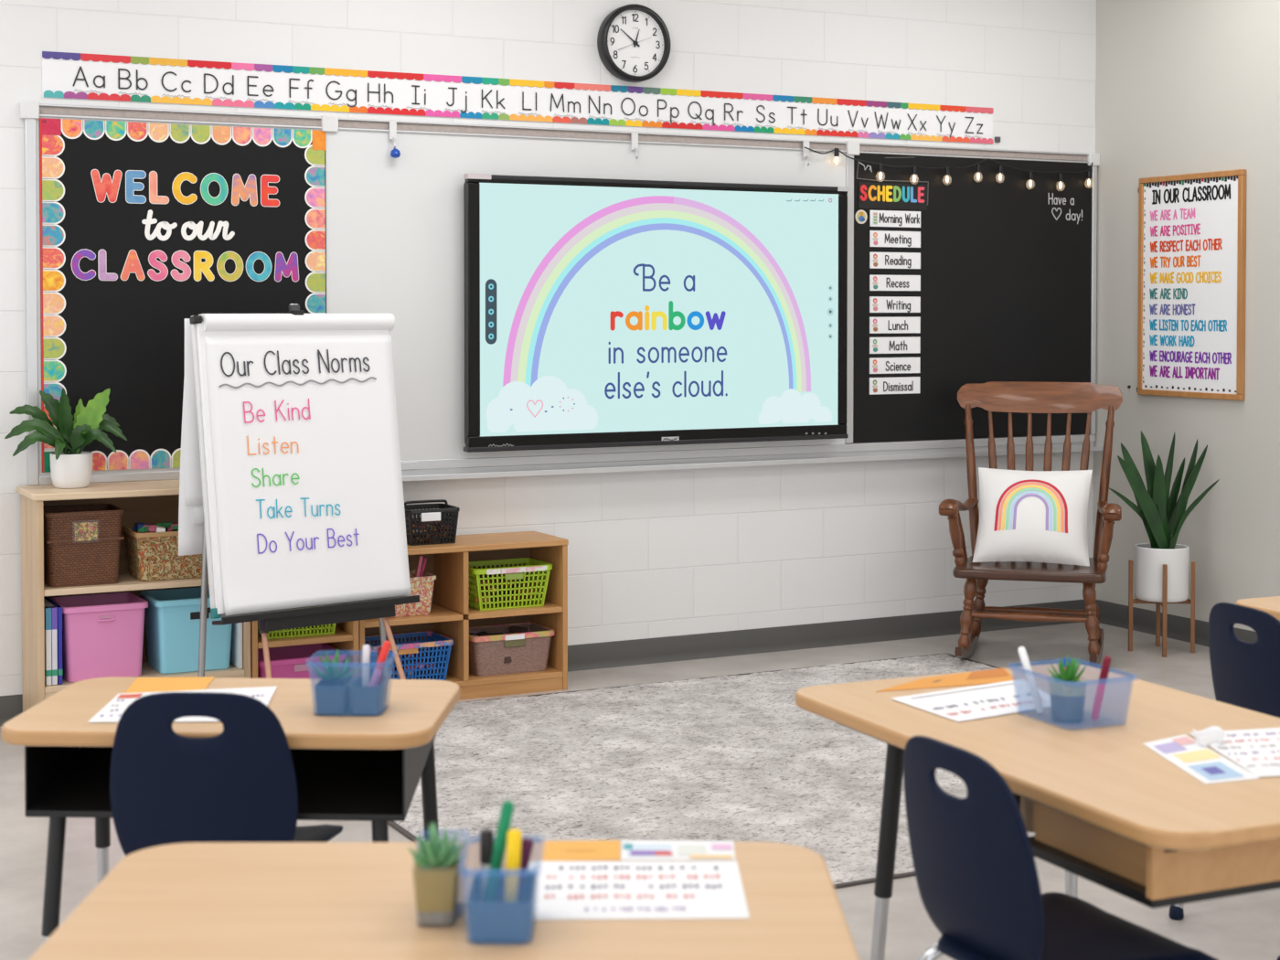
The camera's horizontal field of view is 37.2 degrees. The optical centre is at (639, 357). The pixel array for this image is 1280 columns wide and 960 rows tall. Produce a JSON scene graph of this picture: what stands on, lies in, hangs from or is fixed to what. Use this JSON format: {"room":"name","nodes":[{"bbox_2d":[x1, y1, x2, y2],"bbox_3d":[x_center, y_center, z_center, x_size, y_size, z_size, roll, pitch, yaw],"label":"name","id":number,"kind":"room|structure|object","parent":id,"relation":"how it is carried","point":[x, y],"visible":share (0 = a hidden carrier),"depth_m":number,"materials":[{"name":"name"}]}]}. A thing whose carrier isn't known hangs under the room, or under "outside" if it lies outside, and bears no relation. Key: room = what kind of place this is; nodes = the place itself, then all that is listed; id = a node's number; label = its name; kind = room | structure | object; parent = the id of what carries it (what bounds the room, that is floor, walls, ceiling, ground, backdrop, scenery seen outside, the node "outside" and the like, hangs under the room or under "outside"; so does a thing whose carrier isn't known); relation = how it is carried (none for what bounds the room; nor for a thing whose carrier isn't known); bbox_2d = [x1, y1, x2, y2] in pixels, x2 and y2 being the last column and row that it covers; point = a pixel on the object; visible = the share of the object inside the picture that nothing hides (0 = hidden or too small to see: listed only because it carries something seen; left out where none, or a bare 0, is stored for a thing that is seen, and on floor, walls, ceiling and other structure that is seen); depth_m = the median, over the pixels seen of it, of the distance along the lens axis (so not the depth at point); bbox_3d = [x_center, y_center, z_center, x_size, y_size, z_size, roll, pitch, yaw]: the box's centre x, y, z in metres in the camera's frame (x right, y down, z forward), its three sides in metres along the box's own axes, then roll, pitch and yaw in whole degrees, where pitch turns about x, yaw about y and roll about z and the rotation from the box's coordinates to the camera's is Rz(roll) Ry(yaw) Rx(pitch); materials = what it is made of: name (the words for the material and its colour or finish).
{"room":"classroom","nodes":[
{"label":"classroom","id":0,"kind":"room"},
{"bbox_2d":[0,0,1096,695],"bbox_3d":[-1.783,-0.278,6.541,8.700,3.000,0.100,-1,2,-27],"label":"wall","id":1,"kind":"structure","parent":0,"point":[652,554],"depth_m":7.51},
{"bbox_2d":[42,51,993,144],"bbox_3d":[-0.242,-0.971,7.256,3.954,0.154,0.005,-1,2,-27],"label":"banner","id":2,"kind":"object","parent":1,"relation":"attached to","point":[65,75],"visible":1,"depth_m":7.08,"materials":[{"name":"white paper"}]},
{"bbox_2d":[0,599,1087,726],"bbox_3d":[-1.801,1.175,6.504,8.600,0.098,0.016,-1,2,-27],"label":"baseboard","id":3,"kind":"structure","parent":1,"relation":"attached to","point":[615,654],"depth_m":7.70,"materials":[{"name":"rubber"}]},
{"bbox_2d":[19,101,1103,485],"bbox_3d":[-0.006,-0.219,7.355,4.595,1.316,0.078,-1,2,-27],"label":"whiteboard","id":4,"kind":"object","parent":1,"relation":"attached to","point":[395,227],"visible":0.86,"depth_m":7.01,"materials":[{"name":"white ceramic"}]},
{"bbox_2d":[39,117,326,472],"bbox_3d":[-1.563,-0.212,6.573,0.990,1.185,0.006,-1,2,-27],"label":"bulletin board","id":5,"kind":"object","parent":4,"relation":"attached to","point":[146,229],"visible":0.86,"depth_m":6.52,"materials":[{"name":"black paper"}]},
{"bbox_2d":[390,148,400,158],"bbox_3d":[-0.886,-0.740,6.878,0.038,0.036,0.038,-1,2,-27],"label":"bead","id":6,"kind":"object","parent":4,"relation":"hanging from","point":[395,153],"visible":1,"depth_m":6.87,"materials":[{"name":"blue"}]},
{"bbox_2d":[463,173,849,452],"bbox_3d":[0.090,-0.173,7.379,1.664,1.022,0.085,-1,2,-27],"label":"display","id":7,"kind":"object","parent":4,"relation":"attached to","point":[599,313],"visible":1,"depth_m":7.31,"materials":[{"name":"black plastic"}]},
{"bbox_2d":[400,434,1103,481],"bbox_3d":[0.476,0.397,7.619,3.488,0.071,0.078,-1,2,-27],"label":"marker tray","id":8,"kind":"object","parent":4,"relation":"on","point":[442,465],"depth_m":7.48,"materials":[{"name":"silver metal"}]},
{"bbox_2d":[804,146,1093,188],"bbox_3d":[1.328,-0.790,8.016,1.494,0.143,0.039,-1,2,-27],"label":"string lights","id":9,"kind":"object","parent":4,"relation":"attached to","point":[837,151],"visible":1,"depth_m":8.04,"materials":[{"name":"black plastic"}]},
{"bbox_2d":[597,4,670,82],"bbox_3d":[-0.021,-1.213,7.333,0.296,0.296,0.058,-1,2,-27],"label":"wall clock","id":10,"kind":"object","parent":1,"relation":"attached to","point":[634,41],"visible":1,"depth_m":7.32,"materials":[{"name":"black plastic"}]},
{"bbox_2d":[844,150,1097,443],"bbox_3d":[1.429,-0.257,8.121,1.318,1.206,0.027,-1,2,-27],"label":"chalkboard","id":11,"kind":"object","parent":1,"relation":"attached to","point":[1008,271],"visible":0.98,"depth_m":8.12,"materials":[{"name":"black metal"}]},
{"bbox_2d":[854,209,867,223],"bbox_3d":[0.913,-0.581,7.837,0.058,0.058,0.003,-1,2,-27],"label":"round badge","id":12,"kind":"object","parent":11,"relation":"attached to","point":[860,216],"visible":1,"depth_m":7.83,"materials":[{"name":"beige"}]},
{"bbox_2d":[856,211,865,222],"bbox_3d":[0.914,-0.581,7.835,0.044,0.044,0.001,-1,2,-27],"label":"picture","id":13,"kind":"object","parent":12,"relation":"attached to","point":[860,215],"depth_m":7.83,"materials":[{"name":"multicoloured"}]},
{"bbox_2d":[858,181,927,210],"bbox_3d":[1.054,-0.671,7.907,0.344,0.107,0.003,-1,2,-27],"label":"header","id":14,"kind":"object","parent":11,"relation":"attached to","point":[884,196],"visible":1,"depth_m":7.90,"materials":[{"name":"black"}]},
{"bbox_2d":[869,376,919,394],"bbox_3d":[1.065,0.117,7.933,0.255,0.070,0.003,-1,2,-27],"label":"card","id":15,"kind":"object","parent":11,"relation":"attached to","point":[905,385],"visible":1,"depth_m":7.93,"materials":[{"name":"white paper"}]},
{"bbox_2d":[869,251,920,268],"bbox_3d":[1.065,-0.405,7.919,0.255,0.068,0.003,-1,2,-27],"label":"card","id":16,"kind":"object","parent":11,"relation":"attached to","point":[877,260],"visible":1,"depth_m":7.92,"materials":[{"name":"white paper"}]},
{"bbox_2d":[869,296,920,312],"bbox_3d":[1.065,-0.221,7.924,0.255,0.067,0.003,-1,2,-27],"label":"card","id":17,"kind":"object","parent":11,"relation":"attached to","point":[877,304],"visible":1,"depth_m":7.92,"materials":[{"name":"white paper"}]},
{"bbox_2d":[869,230,920,247],"bbox_3d":[1.065,-0.494,7.917,0.255,0.068,0.003,-1,2,-27],"label":"card","id":18,"kind":"object","parent":11,"relation":"attached to","point":[877,238],"visible":1,"depth_m":7.92,"materials":[{"name":"white paper"}]},
{"bbox_2d":[869,274,920,290],"bbox_3d":[1.065,-0.311,7.921,0.255,0.066,0.003,-1,2,-27],"label":"card","id":19,"kind":"object","parent":11,"relation":"attached to","point":[877,282],"visible":1,"depth_m":7.92,"materials":[{"name":"white paper"}]},
{"bbox_2d":[869,210,920,227],"bbox_3d":[1.065,-0.578,7.915,0.255,0.068,0.003,-1,2,-27],"label":"card","id":20,"kind":"object","parent":11,"relation":"attached to","point":[877,218],"visible":1,"depth_m":7.91,"materials":[{"name":"white paper"}]},
{"bbox_2d":[869,357,920,373],"bbox_3d":[1.065,0.033,7.930,0.255,0.067,0.003,-1,2,-27],"label":"card","id":21,"kind":"object","parent":11,"relation":"attached to","point":[877,365],"visible":1,"depth_m":7.93,"materials":[{"name":"white paper"}]},
{"bbox_2d":[869,336,920,353],"bbox_3d":[1.065,-0.051,7.928,0.255,0.069,0.003,-1,2,-27],"label":"card","id":22,"kind":"object","parent":11,"relation":"attached to","point":[905,345],"visible":1,"depth_m":7.93,"materials":[{"name":"white paper"}]},
{"bbox_2d":[869,316,920,333],"bbox_3d":[1.065,-0.136,7.926,0.255,0.069,0.003,-1,2,-27],"label":"card","id":23,"kind":"object","parent":11,"relation":"attached to","point":[912,324],"visible":1,"depth_m":7.92,"materials":[{"name":"white paper"}]},
{"bbox_2d":[0,622,1279,959],"bbox_3d":[0.320,1.377,2.491,8.700,0.100,9.300,-1,2,-27],"label":"floor","id":24,"kind":"structure","parent":0,"point":[1246,926],"depth_m":4.92,"materials":[{"name":"concrete"}]},
{"bbox_2d":[16,479,250,712],"bbox_3d":[-1.684,0.828,6.360,0.719,0.800,0.326,-1,2,-27],"label":"storage shelf","id":25,"kind":"object","parent":24,"relation":"on","point":[155,502],"visible":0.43,"depth_m":6.25,"materials":[{"name":"brown wood"}]},
{"bbox_2d":[43,603,52,685],"bbox_3d":[-1.955,0.927,6.213,0.017,0.250,0.240,-1,2,-27],"label":"book","id":26,"kind":"object","parent":25,"relation":"on","point":[47,609],"visible":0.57,"depth_m":6.11,"materials":[{"name":"white paper"}]},
{"bbox_2d":[43,597,57,684],"bbox_3d":[-1.939,0.927,6.222,0.017,0.250,0.240,-1,2,-27],"label":"book","id":27,"kind":"object","parent":25,"relation":"on","point":[54,610],"visible":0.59,"depth_m":6.12,"materials":[{"name":"white paper"}]},
{"bbox_2d":[44,597,62,684],"bbox_3d":[-1.923,0.927,6.230,0.013,0.250,0.240,-1,2,-27],"label":"book","id":28,"kind":"object","parent":25,"relation":"on","point":[59,608],"visible":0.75,"depth_m":6.12,"materials":[{"name":"blue paper"}]},
{"bbox_2d":[4,387,127,488],"bbox_3d":[-1.889,0.264,6.246,0.394,0.330,0.188,-1,2,-27],"label":"potted plant","id":29,"kind":"object","parent":25,"relation":"on","point":[73,468],"visible":1,"depth_m":6.25,"materials":[{"name":"green plant"}]},
{"bbox_2d":[43,503,123,586],"bbox_3d":[-1.850,0.617,6.264,0.250,0.241,0.236,-1,2,-27],"label":"wicker basket","id":30,"kind":"object","parent":25,"relation":"on","point":[82,542],"visible":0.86,"depth_m":6.17,"materials":[{"name":"brown"}]},
{"bbox_2d":[49,592,148,682],"bbox_3d":[-1.797,0.926,6.306,0.278,0.246,0.261,-1,2,-27],"label":"bin","id":31,"kind":"object","parent":25,"relation":"on","point":[102,634],"visible":0.9,"depth_m":6.21,"materials":[{"name":"pink plastic"}]},
{"bbox_2d":[122,521,202,580],"bbox_3d":[-1.596,0.644,6.397,0.248,0.182,0.230,-1,2,-27],"label":"basket","id":32,"kind":"object","parent":25,"relation":"on","point":[152,549],"visible":0.77,"depth_m":6.30,"materials":[{"name":"wicker"}]},
{"bbox_2d":[139,586,232,673],"bbox_3d":[-1.532,0.922,6.442,0.272,0.246,0.261,-1,2,-27],"label":"bin","id":33,"kind":"object","parent":25,"relation":"on","point":[172,616],"visible":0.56,"depth_m":6.33,"materials":[{"name":"teal"}]},
{"bbox_2d":[229,614,242,668],"bbox_3d":[-1.394,0.940,6.491,0.012,0.210,0.220,-1,2,-27],"label":"book","id":34,"kind":"object","parent":25,"relation":"on","point":[236,642],"visible":0.3,"depth_m":6.42,"materials":[{"name":"white paper"}]},
{"bbox_2d":[109,692,342,856],"bbox_3d":[-0.746,0.932,3.405,0.404,0.742,0.456,0,1,2],"label":"chair","id":35,"kind":"object","parent":24,"relation":"on","point":[239,784],"visible":0.68,"depth_m":3.24,"materials":[{"name":"blue plastic"}]},
{"bbox_2d":[1,676,459,943],"bbox_3d":[-0.737,0.970,3.529,0.762,0.660,0.490,0,1,2],"label":"student desk","id":36,"kind":"object","parent":24,"relation":"on","point":[348,766],"visible":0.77,"depth_m":3.41,"materials":[{"name":"brown wood"}]},
{"bbox_2d":[124,676,214,693],"bbox_3d":[-0.910,0.635,3.680,0.152,0.001,0.170,0,1,-6],"label":"card","id":37,"kind":"object","parent":36,"relation":"on","point":[140,685],"visible":0.93,"depth_m":3.69,"materials":[{"name":"orange"}]},
{"bbox_2d":[87,686,277,722],"bbox_3d":[-0.836,0.639,3.498,0.301,0.002,0.309,0,1,-5],"label":"worksheet","id":38,"kind":"object","parent":36,"relation":"on","point":[112,711],"visible":0.19,"depth_m":3.54,"materials":[{"name":"white paper"}]},
{"bbox_2d":[99,693,263,716],"bbox_3d":[-0.837,0.638,3.498,0.277,0.001,0.204,0,1,-3],"label":"print","id":39,"kind":"object","parent":38,"relation":"on","point":[115,708],"depth_m":3.51,"materials":[{"name":"white"}]},
{"bbox_2d":[314,675,388,714],"bbox_3d":[-0.524,0.593,3.454,0.150,0.099,0.123,0,1,2],"label":"caddy","id":40,"kind":"object","parent":36,"relation":"on","point":[361,699],"visible":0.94,"depth_m":3.41,"materials":[{"name":"blue plastic"}]},
{"bbox_2d":[314,675,354,714],"bbox_3d":[-0.555,0.613,3.456,0.057,0.050,0.100,0,1,2],"label":"cup","id":41,"kind":"object","parent":40,"relation":"on","point":[329,699],"depth_m":3.41,"materials":[{"name":"blue plastic"}]},
{"bbox_2d":[311,649,359,686],"bbox_3d":[-0.554,0.584,3.442,0.083,0.102,0.089,1,2,31],"label":"succulent","id":42,"kind":"object","parent":40,"relation":"in","point":[333,677],"visible":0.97,"depth_m":3.44,"materials":[{"name":"plant"}]},
{"bbox_2d":[362,644,370,686],"bbox_3d":[-0.501,0.580,3.473,0.016,0.108,0.014,0,1,2],"label":"marker","id":43,"kind":"object","parent":40,"relation":"in","point":[366,656],"visible":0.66,"depth_m":3.47,"materials":[{"name":"white"}]},
{"bbox_2d":[348,675,388,714],"bbox_3d":[-0.493,0.614,3.453,0.057,0.050,0.100,0,1,2],"label":"cup","id":44,"kind":"object","parent":40,"relation":"on","point":[361,699],"depth_m":3.41,"materials":[{"name":"blue plastic"}]},
{"bbox_2d":[368,640,391,686],"bbox_3d":[-0.477,0.574,3.440,0.053,0.124,0.014,0,1,2],"label":"marker","id":45,"kind":"object","parent":40,"relation":"in","point":[386,646],"visible":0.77,"depth_m":3.43,"materials":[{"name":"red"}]},
{"bbox_2d":[376,646,383,686],"bbox_3d":[-0.476,0.582,3.480,0.012,0.104,0.010,0,1,2],"label":"marker","id":46,"kind":"object","parent":40,"relation":"in","point":[379,681],"visible":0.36,"depth_m":3.48,"materials":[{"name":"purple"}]},
{"bbox_2d":[250,601,359,679],"bbox_3d":[-1.209,0.947,6.616,0.375,0.548,0.312,-1,2,-27],"label":"storage shelf","id":47,"kind":"object","parent":24,"relation":"on","point":[345,638],"visible":0.09,"depth_m":6.53,"materials":[{"name":"brown wood"}]},
{"bbox_2d":[257,606,335,639],"bbox_3d":[-1.206,0.904,6.604,0.274,0.103,0.212,-1,2,-27],"label":"basket","id":48,"kind":"object","parent":47,"relation":"on","point":[325,629],"visible":0.15,"depth_m":6.54,"materials":[{"name":"green plastic"}]},
{"bbox_2d":[257,642,346,678],"bbox_3d":[-1.207,1.102,6.614,0.316,0.155,0.256,-1,2,-27],"label":"bin","id":49,"kind":"object","parent":47,"relation":"on","point":[292,661],"visible":0.44,"depth_m":6.53,"materials":[{"name":"pink plastic"}]},
{"bbox_2d":[28,842,860,959],"bbox_3d":[-0.222,1.001,2.319,0.940,0.660,0.600,0,1,0],"label":"student desk","id":50,"kind":"object","parent":24,"relation":"on","point":[197,901],"visible":0.8,"depth_m":2.29,"materials":[{"name":"brown wood"}]},
{"bbox_2d":[407,821,467,924],"bbox_3d":[-0.242,0.614,2.271,0.071,0.117,0.078,0,1,0],"label":"potted succulent","id":51,"kind":"object","parent":50,"relation":"on","point":[436,869],"visible":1,"depth_m":2.24,"materials":[{"name":"beige plastic"}]},
{"bbox_2d":[467,872,536,940],"bbox_3d":[-0.192,0.627,2.254,0.156,0.091,0.174,0,1,0],"label":"caddy","id":52,"kind":"object","parent":50,"relation":"on","point":[498,920],"visible":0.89,"depth_m":2.18,"materials":[{"name":"blue plastic"}]},
{"bbox_2d":[480,828,493,902],"bbox_3d":[-0.184,0.615,2.278,0.017,0.098,0.016,0,1,0],"label":"marker","id":53,"kind":"object","parent":52,"relation":"in","point":[486,836],"visible":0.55,"depth_m":2.27,"materials":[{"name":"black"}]},
{"bbox_2d":[482,800,513,902],"bbox_3d":[-0.169,0.596,2.250,0.041,0.141,0.014,0,1,0],"label":"marker","id":54,"kind":"object","parent":52,"relation":"in","point":[507,806],"visible":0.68,"depth_m":2.24,"materials":[{"name":"green"}]},
{"bbox_2d":[503,828,522,902],"bbox_3d":[-0.150,0.610,2.228,0.023,0.112,0.016,0,1,0],"label":"marker","id":55,"kind":"object","parent":52,"relation":"in","point":[514,835],"visible":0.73,"depth_m":2.22,"materials":[{"name":"yellow"}]},
{"bbox_2d":[517,837,533,902],"bbox_3d":[-0.143,0.620,2.268,0.033,0.092,0.014,0,1,0],"label":"marker","id":56,"kind":"object","parent":52,"relation":"in","point":[527,844],"visible":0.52,"depth_m":2.26,"materials":[{"name":"purple"}]},
{"bbox_2d":[541,840,619,861],"bbox_3d":[-0.080,0.664,2.559,0.108,0.001,0.093,0,1,-2],"label":"card","id":57,"kind":"object","parent":50,"relation":"on","point":[574,850],"visible":1,"depth_m":2.56,"materials":[{"name":"orange"}]},
{"bbox_2d":[526,861,749,919],"bbox_3d":[-0.013,0.668,2.391,0.285,0.002,0.240,0,1,-1],"label":"worksheet","id":58,"kind":"object","parent":50,"relation":"on","point":[564,890],"visible":0.99,"depth_m":2.38,"materials":[{"name":"white paper"}]},
{"bbox_2d":[544,865,721,910],"bbox_3d":[-0.008,0.667,2.392,0.222,0.001,0.186,0,1,0],"label":"print","id":59,"kind":"object","parent":58,"relation":"on","point":[567,888],"depth_m":2.39,"materials":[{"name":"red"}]},
{"bbox_2d":[620,840,735,860],"bbox_3d":[0.051,0.664,2.562,0.154,0.002,0.093,0,1,0],"label":"picture card","id":60,"kind":"object","parent":50,"relation":"on","point":[630,849],"visible":1,"depth_m":2.56,"materials":[{"name":"white paper"}]},
{"bbox_2d":[623,843,733,858],"bbox_3d":[0.051,0.663,2.554,0.148,0.001,0.068,0,1,1],"label":"print","id":61,"kind":"object","parent":60,"relation":"on","point":[630,850],"depth_m":2.55,"materials":[{"name":"multicoloured"}]},
{"bbox_2d":[358,531,568,700],"bbox_3d":[-0.686,0.939,6.888,0.801,0.550,0.307,-1,2,-27],"label":"storage shelf","id":62,"kind":"object","parent":24,"relation":"on","point":[451,616],"visible":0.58,"depth_m":6.90,"materials":[{"name":"brown wood"}]},
{"bbox_2d":[364,630,453,680],"bbox_3d":[-0.853,1.077,6.790,0.326,0.145,0.226,-1,2,-27],"label":"basket","id":63,"kind":"object","parent":62,"relation":"on","point":[414,667],"visible":0.67,"depth_m":6.75,"materials":[{"name":"blue plastic"}]},
{"bbox_2d":[387,569,436,617],"bbox_3d":[-0.847,0.843,6.782,0.193,0.138,0.188,-1,2,-27],"label":"basket","id":64,"kind":"object","parent":62,"relation":"on","point":[422,586],"visible":0.34,"depth_m":6.72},
{"bbox_2d":[416,555,423,576],"bbox_3d":[-0.797,0.807,6.772,0.051,0.198,0.003,-1,2,-27],"label":"stick","id":65,"kind":"object","parent":64,"relation":"in","point":[421,557],"visible":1,"depth_m":6.78,"materials":[{"name":"red"}]},
{"bbox_2d":[419,557,426,576],"bbox_3d":[-0.795,0.813,6.819,0.067,0.184,0.003,-1,2,-27],"label":"stick","id":66,"kind":"object","parent":64,"relation":"in","point":[424,560],"visible":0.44,"depth_m":6.82,"materials":[{"name":"pink"}]},
{"bbox_2d":[404,499,459,545],"bbox_3d":[-0.770,0.588,6.834,0.202,0.152,0.187,-1,2,-27],"label":"basket","id":67,"kind":"object","parent":62,"relation":"on","point":[442,519],"visible":0.89,"depth_m":6.78,"materials":[{"name":"black plastic"}]},
{"bbox_2d":[468,557,552,610],"bbox_3d":[-0.502,0.831,6.963,0.314,0.153,0.218,-1,2,-27],"label":"basket","id":68,"kind":"object","parent":62,"relation":"on","point":[502,595],"visible":0.94,"depth_m":6.90,"materials":[{"name":"green plastic"}]},
{"bbox_2d":[469,622,554,676],"bbox_3d":[-0.499,1.071,6.971,0.326,0.148,0.216,-1,2,-27],"label":"basket","id":69,"kind":"object","parent":62,"relation":"on","point":[519,647],"visible":0.92,"depth_m":6.89,"materials":[{"name":"brown"}]},
{"bbox_2d":[387,652,1034,888],"bbox_3d":[0.512,1.231,5.921,2.848,0.016,2.394,-1,2,-27],"label":"area rug","id":70,"kind":"object","parent":24,"relation":"on","point":[735,758],"visible":0.48,"depth_m":5.71,"materials":[{"name":"grey carpet"}]},
{"bbox_2d":[178,303,419,679],"bbox_3d":[-1.058,0.528,6.184,0.790,1.407,0.375,-1,2,-39],"label":"easel","id":71,"kind":"object","parent":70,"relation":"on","point":[291,489],"visible":0.99,"depth_m":6.15,"materials":[{"name":"white paper"}]},
{"bbox_2d":[212,595,419,631],"bbox_3d":[-1.037,0.834,6.146,0.725,0.070,0.072,-1,2,-39],"label":"tray","id":72,"kind":"object","parent":71,"relation":"on","point":[327,610],"depth_m":6.12,"materials":[{"name":"black plastic"}]},
{"bbox_2d":[938,381,1122,664],"bbox_3d":[1.569,0.651,7.582,0.696,1.082,0.770,0,2,16],"label":"rocking chair","id":73,"kind":"object","parent":24,"relation":"on","point":[1009,397],"visible":0.9,"depth_m":7.75,"materials":[{"name":"brown wood"}]},
{"bbox_2d":[972,467,1092,566],"bbox_3d":[1.562,0.630,7.557,0.452,0.360,0.246,0,2,16],"label":"cushion","id":74,"kind":"object","parent":73,"relation":"on","point":[1025,516],"visible":1,"depth_m":7.49,"materials":[{"name":"white fabric"}]},
{"bbox_2d":[993,479,1067,533],"bbox_3d":[1.550,0.586,7.511,0.286,0.197,0.131,0,2,16],"label":"print","id":75,"kind":"object","parent":74,"relation":"attached to","point":[1020,506],"depth_m":7.50,"materials":[{"name":"multicoloured"}]},
{"bbox_2d":[795,663,1279,959],"bbox_3d":[0.819,0.976,3.294,0.690,0.660,1.130,-1,2,-24],"label":"student desk","id":76,"kind":"object","parent":24,"relation":"on","point":[1102,806],"visible":0.76,"depth_m":3.02,"materials":[{"name":"brown wood"}]},
{"bbox_2d":[875,667,1014,692],"bbox_3d":[0.605,0.634,3.722,0.367,0.001,0.125,-1,2,-27],"label":"card","id":77,"kind":"object","parent":76,"relation":"on","point":[997,675],"visible":1,"depth_m":3.73,"materials":[{"name":"orange"}]},
{"bbox_2d":[930,667,1008,682],"bbox_3d":[0.655,0.632,3.774,0.220,0.001,0.072,-1,2,-27],"label":"print","id":78,"kind":"object","parent":77,"relation":"on","point":[995,674],"depth_m":3.76,"materials":[{"name":"brown"}]},
{"bbox_2d":[891,679,1051,721],"bbox_3d":[0.657,0.637,3.546,0.368,0.002,0.219,-1,2,-33],"label":"worksheet","id":79,"kind":"object","parent":76,"relation":"on","point":[974,702],"visible":0.94,"depth_m":3.53,"materials":[{"name":"white paper"}]},
{"bbox_2d":[910,682,1045,714],"bbox_3d":[0.643,0.637,3.547,0.303,0.001,0.157,-1,2,-33],"label":"print","id":80,"kind":"object","parent":79,"relation":"on","point":[994,698],"depth_m":3.54,"materials":[{"name":"grey"}]},
{"bbox_2d":[1142,734,1259,784],"bbox_3d":[0.901,0.650,3.088,0.098,0.002,0.330,0,1,-6],"label":"picture card","id":81,"kind":"object","parent":76,"relation":"on","point":[1208,766],"visible":1,"depth_m":3.06,"materials":[{"name":"white paper"}]},
{"bbox_2d":[1153,736,1244,779],"bbox_3d":[0.904,0.650,3.088,0.082,0.001,0.295,0,1,-5],"label":"print","id":82,"kind":"object","parent":81,"relation":"on","point":[1201,762],"depth_m":3.07,"materials":[{"name":"multicoloured"}]},
{"bbox_2d":[1188,727,1279,777],"bbox_3d":[1.073,0.648,3.140,0.244,0.002,0.347,0,1,-4],"label":"worksheet","id":83,"kind":"object","parent":76,"relation":"on","point":[1257,751],"visible":0.94,"depth_m":3.14,"materials":[{"name":"white paper"}]},
{"bbox_2d":[1192,725,1225,746],"bbox_3d":[0.953,0.635,3.181,0.060,0.028,0.044,-1,2,-27],"label":"paper curl","id":84,"kind":"object","parent":83,"relation":"on","point":[1204,738],"visible":1,"depth_m":3.17,"materials":[{"name":"white paper"}]},
{"bbox_2d":[1217,732,1279,767],"bbox_3d":[1.064,0.647,3.150,0.211,0.001,0.254,0,1,-3],"label":"print","id":85,"kind":"object","parent":83,"relation":"on","point":[1244,749],"depth_m":3.15,"materials":[{"name":"white"}]},
{"bbox_3d":[0.768,0.599,3.382,0.153,0.089,0.193,-1,2,-24],"label":"caddy","id":86,"kind":"object","parent":76,"relation":"on","visible":0},
{"bbox_2d":[1017,646,1044,714],"bbox_3d":[0.706,0.583,3.432,0.014,0.114,0.071,-1,2,-24],"label":"marker","id":87,"kind":"object","parent":86,"relation":"in","point":[1023,656],"visible":1,"depth_m":3.43,"materials":[{"name":"white"}]},
{"bbox_2d":[1046,653,1086,719],"bbox_3d":[0.760,0.585,3.370,0.071,0.111,0.074,-1,2,-27],"label":"potted succulent","id":88,"kind":"object","parent":86,"relation":"in","point":[1067,690],"visible":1,"depth_m":3.35,"materials":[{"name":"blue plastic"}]},
{"bbox_2d":[1090,655,1111,720],"bbox_3d":[0.810,0.581,3.337,0.014,0.120,0.047,-1,2,-24],"label":"marker","id":89,"kind":"object","parent":86,"relation":"in","point":[1106,661],"visible":1,"depth_m":3.33,"materials":[{"name":"red"}]},
{"bbox_2d":[903,735,1217,959],"bbox_3d":[0.620,0.945,2.927,0.456,0.742,0.404,-1,2,-26],"label":"chair","id":90,"kind":"object","parent":24,"relation":"on","point":[976,870],"visible":1,"depth_m":2.86,"materials":[{"name":"blue plastic"}]},
{"bbox_2d":[1128,560,1194,657],"bbox_3d":[2.122,1.008,7.704,0.206,0.370,0.205,-1,2,-39],"label":"plant stand","id":91,"kind":"object","parent":24,"relation":"on","point":[1131,601],"visible":0.84,"depth_m":7.67,"materials":[{"name":"brown wood"}]},
{"bbox_2d":[1108,430,1219,602],"bbox_3d":[2.084,0.637,7.685,0.597,0.684,0.215,-1,2,-27],"label":"potted plant","id":92,"kind":"object","parent":91,"relation":"on","point":[1163,517],"visible":0.99,"depth_m":7.66,"materials":[{"name":"green plant"}]},
{"bbox_2d":[1168,602,1279,959],"bbox_3d":[1.486,0.911,4.225,0.456,0.742,0.404,-1,2,-20],"label":"chair","id":93,"kind":"object","parent":24,"relation":"on","point":[1245,675],"visible":0.7,"depth_m":4.17,"materials":[{"name":"blue plastic"}]},
{"bbox_2d":[1235,596,1279,621],"bbox_3d":[2.002,0.948,4.414,0.690,0.660,1.100,-1,2,-24],"label":"student desk","id":94,"kind":"object","parent":24,"relation":"on","point":[1271,605],"visible":0.44,"depth_m":4.71,"materials":[{"name":"brown wood"}]},
{"bbox_2d":[1134,543,1189,602],"bbox_3d":[2.116,0.871,7.708,0.215,0.215,0.215,-1,2,-27],"label":"pot","id":95,"kind":"object","parent":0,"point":[1149,558],"depth_m":7.62,"materials":[{"name":"white ceramic"}]},
{"bbox_2d":[1092,0,1279,631],"bbox_3d":[4.167,-0.222,4.372,0.100,3.000,9.200,-1,2,-27],"label":"wall","id":96,"kind":"structure","parent":0,"point":[1183,87],"depth_m":7.88,"materials":[{"name":"grey paint"}]},
{"bbox_2d":[1096,599,1257,647],"bbox_3d":[4.119,1.230,4.376,0.016,0.098,9.184,-1,2,-27],"label":"baseboard","id":97,"kind":"structure","parent":96,"relation":"attached to","point":[1111,613],"depth_m":8.11,"materials":[{"name":"rubber"}]},
{"bbox_2d":[1136,169,1246,400],"bbox_3d":[2.281,-0.298,7.901,0.024,0.928,0.618,-1,2,-27],"label":"framed poster","id":98,"kind":"object","parent":96,"relation":"attached to","point":[1192,227],"visible":1,"depth_m":7.88,"materials":[{"name":"paper"}]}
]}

